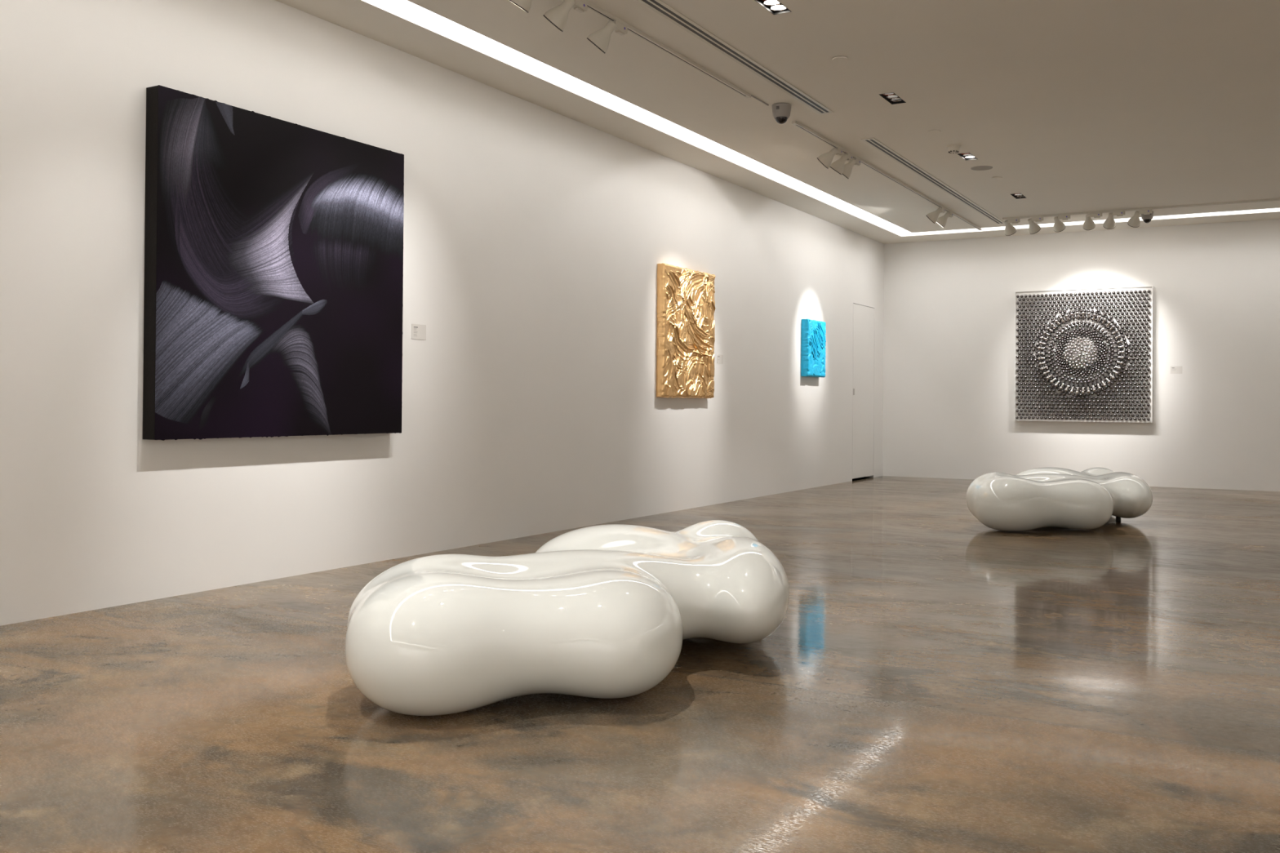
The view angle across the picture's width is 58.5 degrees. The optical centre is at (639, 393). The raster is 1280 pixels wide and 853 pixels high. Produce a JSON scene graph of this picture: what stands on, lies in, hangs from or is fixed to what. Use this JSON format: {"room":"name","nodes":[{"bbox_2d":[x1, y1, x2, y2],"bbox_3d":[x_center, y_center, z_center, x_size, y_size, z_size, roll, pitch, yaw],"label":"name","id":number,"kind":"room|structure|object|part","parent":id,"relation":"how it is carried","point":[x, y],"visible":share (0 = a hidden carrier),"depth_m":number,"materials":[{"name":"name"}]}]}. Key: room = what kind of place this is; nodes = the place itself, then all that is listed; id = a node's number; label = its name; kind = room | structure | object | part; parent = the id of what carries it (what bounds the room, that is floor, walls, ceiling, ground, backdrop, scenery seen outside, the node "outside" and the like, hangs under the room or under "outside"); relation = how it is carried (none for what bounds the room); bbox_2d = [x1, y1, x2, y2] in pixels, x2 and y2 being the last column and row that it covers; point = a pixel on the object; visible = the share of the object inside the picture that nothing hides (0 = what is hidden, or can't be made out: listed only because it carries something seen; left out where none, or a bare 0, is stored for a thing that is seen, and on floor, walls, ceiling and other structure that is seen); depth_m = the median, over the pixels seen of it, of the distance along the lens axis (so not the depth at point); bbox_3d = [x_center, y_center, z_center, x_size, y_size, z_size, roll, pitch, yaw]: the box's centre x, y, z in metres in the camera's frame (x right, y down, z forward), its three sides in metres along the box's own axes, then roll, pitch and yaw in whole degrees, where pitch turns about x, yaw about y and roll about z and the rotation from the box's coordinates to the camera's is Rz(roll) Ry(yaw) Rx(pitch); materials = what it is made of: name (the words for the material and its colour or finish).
{"room":"museum","nodes":[
{"label":"museum","id":0,"kind":"room"},
{"bbox_2d":[0,0,884,626],"bbox_3d":[-1.328,-0.599,8.406,0.150,3.436,19.686,0,0,30],"label":"wall","id":1,"kind":"structure","parent":0,"point":[535,237],"depth_m":7.85,"materials":[{"name":"paint"}]},
{"bbox_2d":[142,84,404,440],"bbox_3d":[-2.094,-0.677,6.808,0.098,1.852,1.901,0,0,30],"label":"picture","id":2,"kind":"object","parent":1,"relation":"attached to","point":[273,295],"visible":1,"depth_m":6.59,"materials":[{"name":"paint"}]},
{"bbox_2d":[411,324,426,339],"bbox_3d":[-1.529,-0.428,7.900,0.003,0.104,0.150,0,0,30],"label":"sign","id":3,"kind":"object","parent":1,"relation":"attached to","point":[418,331],"visible":1,"depth_m":7.89,"materials":[{"name":"white paper"}]},
{"bbox_2d":[656,262,715,398],"bbox_3d":[0.483,-0.597,11.307,0.128,1.284,1.104,0,0,30],"label":"picture","id":4,"kind":"object","parent":1,"relation":"attached to","point":[686,302],"visible":1,"depth_m":11.18,"materials":[{"name":"paint"}]},
{"bbox_2d":[716,354,723,363],"bbox_3d":[0.845,-0.367,12.071,0.003,0.092,0.150,0,0,30],"label":"sign","id":5,"kind":"object","parent":1,"relation":"attached to","point":[719,357],"visible":1,"depth_m":12.06,"materials":[{"name":"white paper"}]},
{"bbox_2d":[800,319,826,377],"bbox_3d":[2.187,-0.566,14.307,0.121,0.714,0.619,0,0,30],"label":"picture","id":6,"kind":"object","parent":1,"relation":"attached to","point":[813,337],"visible":1,"depth_m":14.16,"materials":[{"name":"teal paint"}]},
{"bbox_2d":[852,303,874,478],"bbox_3d":[3.143,-0.034,16.154,0.049,2.416,0.919,0,0,30],"label":"door","id":7,"kind":"structure","parent":1,"relation":"in","point":[863,394],"depth_m":16.11,"materials":[{"name":"paint"}]},
{"bbox_2d":[0,475,1279,852],"bbox_3d":[2.722,1.163,6.081,9.200,0.060,19.686,0,0,30],"label":"floor","id":8,"kind":"structure","parent":0,"point":[933,678],"depth_m":3.85,"materials":[{"name":"concrete"}]},
{"bbox_2d":[345,520,789,715],"bbox_3d":[-0.054,0.869,4.960,1.408,0.471,2.952,0,0,19],"label":"bench","id":9,"kind":"object","parent":8,"relation":"on","point":[600,611],"visible":1,"depth_m":3.92,"materials":[{"name":"plastic"}]},
{"bbox_2d":[965,466,1152,531],"bbox_3d":[3.970,0.939,10.536,1.400,0.468,2.935,0,0,30],"label":"bench","id":10,"kind":"object","parent":8,"relation":"on","point":[1036,498],"visible":1,"depth_m":9.56,"materials":[{"name":"plastic"}]},
{"bbox_2d":[275,0,1279,244],"bbox_3d":[2.748,-2.318,6.106,9.200,0.030,19.686,0,0,30],"label":"ceiling","id":11,"kind":"structure","parent":0,"point":[1077,105],"depth_m":8.63,"materials":[{"name":"paint"}]},
{"bbox_2d":[581,0,751,97],"bbox_3d":[-0.257,-2.309,6.864,0.036,0.022,4.430,0,0,30],"label":"track","id":12,"kind":"object","parent":11,"relation":"attached to","point":[591,6],"visible":1,"depth_m":7.61,"materials":[{"name":"white metal"}]},
{"bbox_2d":[508,0,531,13],"bbox_3d":[-0.627,-2.202,6.331,0.178,0.204,0.244,0,0,30],"label":"track spotlight","id":13,"kind":"object","parent":12,"relation":"hanging from","point":[525,5],"visible":1,"depth_m":6.25,"materials":[{"name":"white metal"}]},
{"bbox_2d":[542,0,586,31],"bbox_3d":[-0.445,-2.201,6.662,0.188,0.199,0.248,0,0,30],"label":"track spotlight","id":14,"kind":"object","parent":12,"relation":"hanging from","point":[557,15],"visible":1,"depth_m":6.58,"materials":[{"name":"white metal"}]},
{"bbox_3d":[-0.449,-2.216,6.615,0.142,0.178,0.142,45,14,15],"label":"lamp shade","id":15,"kind":"part","parent":14,"relation":"part of","materials":[{"name":"white metal"}]},
{"bbox_2d":[586,20,627,53],"bbox_3d":[-0.196,-2.196,7.050,0.273,0.200,0.156,1,0,-17],"label":"track spotlight","id":16,"kind":"object","parent":12,"relation":"hanging from","point":[601,37],"visible":1,"depth_m":6.99,"materials":[{"name":"white metal"}]},
{"bbox_3d":[-0.216,-2.211,7.021,0.142,0.178,0.142,43,12,14],"label":"lamp shade","id":17,"kind":"part","parent":16,"relation":"part of","materials":[{"name":"white metal"}]},
{"bbox_2d":[636,0,834,114],"bbox_3d":[0.476,-2.317,7.465,0.119,0.026,4.240,0,0,30],"label":"ceiling vent","id":18,"kind":"object","parent":11,"relation":"in","point":[660,7],"visible":1,"depth_m":7.69,"materials":[{"name":"white metal"}]},
{"bbox_2d":[751,94,791,124],"bbox_3d":[1.000,-2.221,8.982,0.464,0.150,0.156,1,0,-37],"label":"dome camera","id":19,"kind":"object","parent":11,"relation":"attached to","point":[780,111],"visible":1,"depth_m":9.02,"materials":[{"name":"grey plastic"}]},
{"bbox_2d":[755,0,791,14],"bbox_3d":[0.784,-2.359,6.789,0.115,0.096,0.330,0,0,30],"label":"recessed light","id":20,"kind":"object","parent":11,"relation":"in","point":[774,6],"visible":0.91,"depth_m":6.86,"materials":[{"name":"silver metal"}]},
{"bbox_2d":[373,0,1279,234],"bbox_3d":[2.749,-2.381,6.106,8.318,0.094,18.446,0,0,30],"label":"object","id":21,"kind":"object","parent":11,"relation":"attached to","point":[404,7],"depth_m":9.29,"materials":[{"name":"paint"}]},
{"bbox_2d":[402,0,902,228],"bbox_3d":[2.749,-2.423,6.106,8.298,0.020,18.426,0,0,30],"label":"light","id":22,"kind":"object","parent":21,"relation":"attached to","point":[406,1],"visible":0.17,"depth_m":9.16,"materials":[{"name":"white plastic"}]},
{"bbox_2d":[832,56,847,62],"bbox_3d":[1.371,-2.296,7.830,0.104,0.011,0.104,0,0,30],"label":"sprinkler cover","id":23,"kind":"object","parent":11,"relation":"attached to","point":[838,59],"visible":1,"depth_m":7.82,"materials":[{"name":"metal"}]},
{"bbox_2d":[791,120,982,230],"bbox_3d":[2.940,-2.246,12.482,0.036,0.022,6.680,0,0,30],"label":"track","id":24,"kind":"object","parent":11,"relation":"attached to","point":[796,123],"visible":1,"depth_m":11.56,"materials":[{"name":"white metal"}]},
{"bbox_2d":[817,146,842,168],"bbox_3d":[1.741,-2.160,10.509,0.194,0.194,0.238,0,0,30],"label":"track spotlight","id":25,"kind":"object","parent":24,"relation":"hanging from","point":[826,159],"visible":1,"depth_m":10.43,"materials":[{"name":"white metal"}]},
{"bbox_2d":[829,153,853,174],"bbox_3d":[1.885,-2.153,10.749,0.182,0.203,0.237,0,0,30],"label":"track spotlight","id":26,"kind":"object","parent":24,"relation":"hanging from","point":[837,166],"visible":0.94,"depth_m":10.67,"materials":[{"name":"white metal"}]},
{"bbox_2d":[842,157,860,178],"bbox_3d":[1.996,-2.152,10.949,0.187,0.200,0.241,0,0,30],"label":"track spotlight","id":27,"kind":"object","parent":24,"relation":"hanging from","point":[848,166],"visible":0.78,"depth_m":10.87,"materials":[{"name":"white metal"}]},
{"bbox_2d":[926,207,945,223],"bbox_3d":[3.528,-2.124,13.647,0.193,0.195,0.235,0,0,30],"label":"track spotlight","id":28,"kind":"object","parent":24,"relation":"hanging from","point":[933,216],"visible":1,"depth_m":13.57,"materials":[{"name":"white metal"}]},
{"bbox_2d":[936,211,952,227],"bbox_3d":[3.722,-2.118,13.934,0.272,0.201,0.156,1,0,-17],"label":"track spotlight","id":29,"kind":"object","parent":24,"relation":"hanging from","point":[942,220],"visible":0.9,"depth_m":13.87,"materials":[{"name":"white metal"}]},
{"bbox_2d":[879,92,906,104],"bbox_3d":[1.959,-2.336,8.853,0.115,0.096,0.330,0,0,30],"label":"recessed light","id":30,"kind":"object","parent":11,"relation":"in","point":[892,98],"visible":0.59,"depth_m":8.90,"materials":[{"name":"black metal"}]},
{"bbox_2d":[861,137,1004,224],"bbox_3d":[3.374,-2.260,12.557,0.119,0.026,5.440,0,0,30],"label":"ceiling vent","id":31,"kind":"object","parent":11,"relation":"in","point":[873,142],"visible":0.97,"depth_m":11.88,"materials":[{"name":"metal"}]},
{"bbox_2d":[946,144,960,153],"bbox_3d":[2.874,-2.243,10.472,0.128,0.058,0.128,0,0,30],"label":"smoke detector","id":32,"kind":"object","parent":11,"relation":"attached to","point":[953,148],"visible":1,"depth_m":10.43,"materials":[{"name":"white plastic"}]},
{"bbox_2d":[957,152,977,160],"bbox_3d":[3.128,-2.312,10.909,0.115,0.096,0.330,0,0,30],"label":"recessed light","id":33,"kind":"object","parent":11,"relation":"in","point":[966,156],"visible":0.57,"depth_m":10.97,"materials":[{"name":"silver metal"}]},
{"bbox_2d":[970,165,992,170],"bbox_3d":[3.418,-2.258,11.428,0.212,0.006,0.212,0,0,30],"label":"ceiling speaker","id":34,"kind":"object","parent":11,"relation":"attached to","point":[978,167],"visible":1,"depth_m":11.40,"materials":[{"name":"grey plastic"}]},
{"bbox_2d":[991,176,1002,179],"bbox_3d":[3.720,-2.250,11.900,0.104,0.011,0.104,0,0,30],"label":"sprinkler cover","id":35,"kind":"object","parent":11,"relation":"attached to","point":[996,177],"visible":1,"depth_m":11.90,"materials":[{"name":"metal"}]},
{"bbox_2d":[1010,193,1026,198],"bbox_3d":[4.291,-2.289,12.951,0.115,0.096,0.330,0,0,30],"label":"recessed light","id":36,"kind":"object","parent":11,"relation":"in","point":[1015,195],"visible":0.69,"depth_m":13.01,"materials":[{"name":"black metal"}]},
{"bbox_2d":[1002,198,1279,219],"bbox_3d":[7.441,-2.209,12.875,6.540,0.022,0.036,0,0,30],"label":"track","id":37,"kind":"object","parent":11,"relation":"attached to","point":[1269,199],"visible":1,"depth_m":13.62,"materials":[{"name":"white metal"}]},
{"bbox_2d":[1004,218,1020,235],"bbox_3d":[4.726,-2.107,14.493,0.203,0.199,0.186,0,0,30],"label":"track spotlight","id":38,"kind":"object","parent":37,"relation":"hanging from","point":[1010,229],"visible":1,"depth_m":14.46,"materials":[{"name":"white metal"}]},
{"bbox_3d":[4.676,-2.123,14.498,0.142,0.178,0.142,0,42,46],"label":"lamp shade","id":39,"kind":"part","parent":38,"relation":"part of","materials":[{"name":"white metal"}]},
{"bbox_2d":[1027,217,1044,234],"bbox_3d":[4.978,-2.107,14.348,0.191,0.198,0.184,0,0,30],"label":"track spotlight","id":40,"kind":"object","parent":37,"relation":"hanging from","point":[1034,228],"visible":1,"depth_m":14.31,"materials":[{"name":"white metal"}]},
{"bbox_2d":[1053,214,1070,231],"bbox_3d":[5.244,-2.110,14.203,0.215,0.191,0.195,0,0,30],"label":"track spotlight","id":41,"kind":"object","parent":37,"relation":"hanging from","point":[1059,226],"visible":1,"depth_m":14.18,"materials":[{"name":"white metal"}]},
{"bbox_3d":[5.197,-2.127,14.211,0.142,0.142,0.178,0,-40,38],"label":"lamp shade","id":42,"kind":"part","parent":41,"relation":"part of","materials":[{"name":"white metal"}]},
{"bbox_2d":[1083,212,1102,230],"bbox_3d":[5.556,-2.107,14.025,0.238,0.193,0.194,0,0,30],"label":"track spotlight","id":43,"kind":"object","parent":37,"relation":"hanging from","point":[1089,224],"visible":1,"depth_m":14.00,"materials":[{"name":"white metal"}]},
{"bbox_3d":[5.509,-2.124,14.031,0.142,0.142,0.178,0,-42,27],"label":"lamp shade","id":44,"kind":"part","parent":43,"relation":"part of","materials":[{"name":"white metal"}]},
{"bbox_2d":[1102,210,1125,229],"bbox_3d":[5.753,-2.105,13.882,0.154,0.198,0.281,1,0,-18],"label":"track spotlight","id":45,"kind":"object","parent":37,"relation":"hanging from","point":[1109,224],"visible":1,"depth_m":13.88,"materials":[{"name":"white metal"}]},
{"bbox_3d":[5.723,-2.120,13.903,0.142,0.178,0.142,0,43,13],"label":"lamp shade","id":46,"kind":"part","parent":45,"relation":"part of","materials":[{"name":"white metal"}]},
{"bbox_2d":[1127,208,1151,227],"bbox_3d":[6.004,-2.104,13.736,0.144,0.198,0.292,1,0,-23],"label":"track spotlight","id":47,"kind":"object","parent":37,"relation":"hanging from","point":[1135,221],"visible":1,"depth_m":13.73,"materials":[{"name":"white metal"}]},
{"bbox_3d":[5.971,-2.119,13.759,0.142,0.178,0.142,0,44,1],"label":"lamp shade","id":48,"kind":"part","parent":47,"relation":"part of","materials":[{"name":"white metal"}]},
{"bbox_2d":[1141,210,1153,222],"bbox_3d":[6.191,-2.153,13.944,0.144,0.138,0.144,0,0,-5],"label":"dome camera","id":49,"kind":"object","parent":11,"relation":"attached to","point":[1146,218],"visible":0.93,"depth_m":13.90,"materials":[{"name":"grey plastic"}]},
{"bbox_2d":[882,218,1279,491],"bbox_3d":[7.641,-0.488,14.713,9.500,3.436,0.150,0,0,30],"label":"wall","id":50,"kind":"structure","parent":0,"point":[948,323],"depth_m":15.43,"materials":[{"name":"paint"}]},
{"bbox_2d":[1013,285,1153,422],"bbox_3d":[5.963,-0.524,15.442,1.758,1.802,0.236,0,0,30],"label":"art panel","id":51,"kind":"object","parent":50,"relation":"attached to","point":[1084,354],"visible":1,"depth_m":15.41,"materials":[{"name":"grey metal"}]},
{"bbox_2d":[1170,366,1182,373],"bbox_3d":[7.028,-0.313,14.972,0.142,0.098,0.003,0,0,30],"label":"sign","id":52,"kind":"object","parent":50,"relation":"attached to","point":[1174,370],"visible":1,"depth_m":14.97,"materials":[{"name":"white paper"}]}
]}

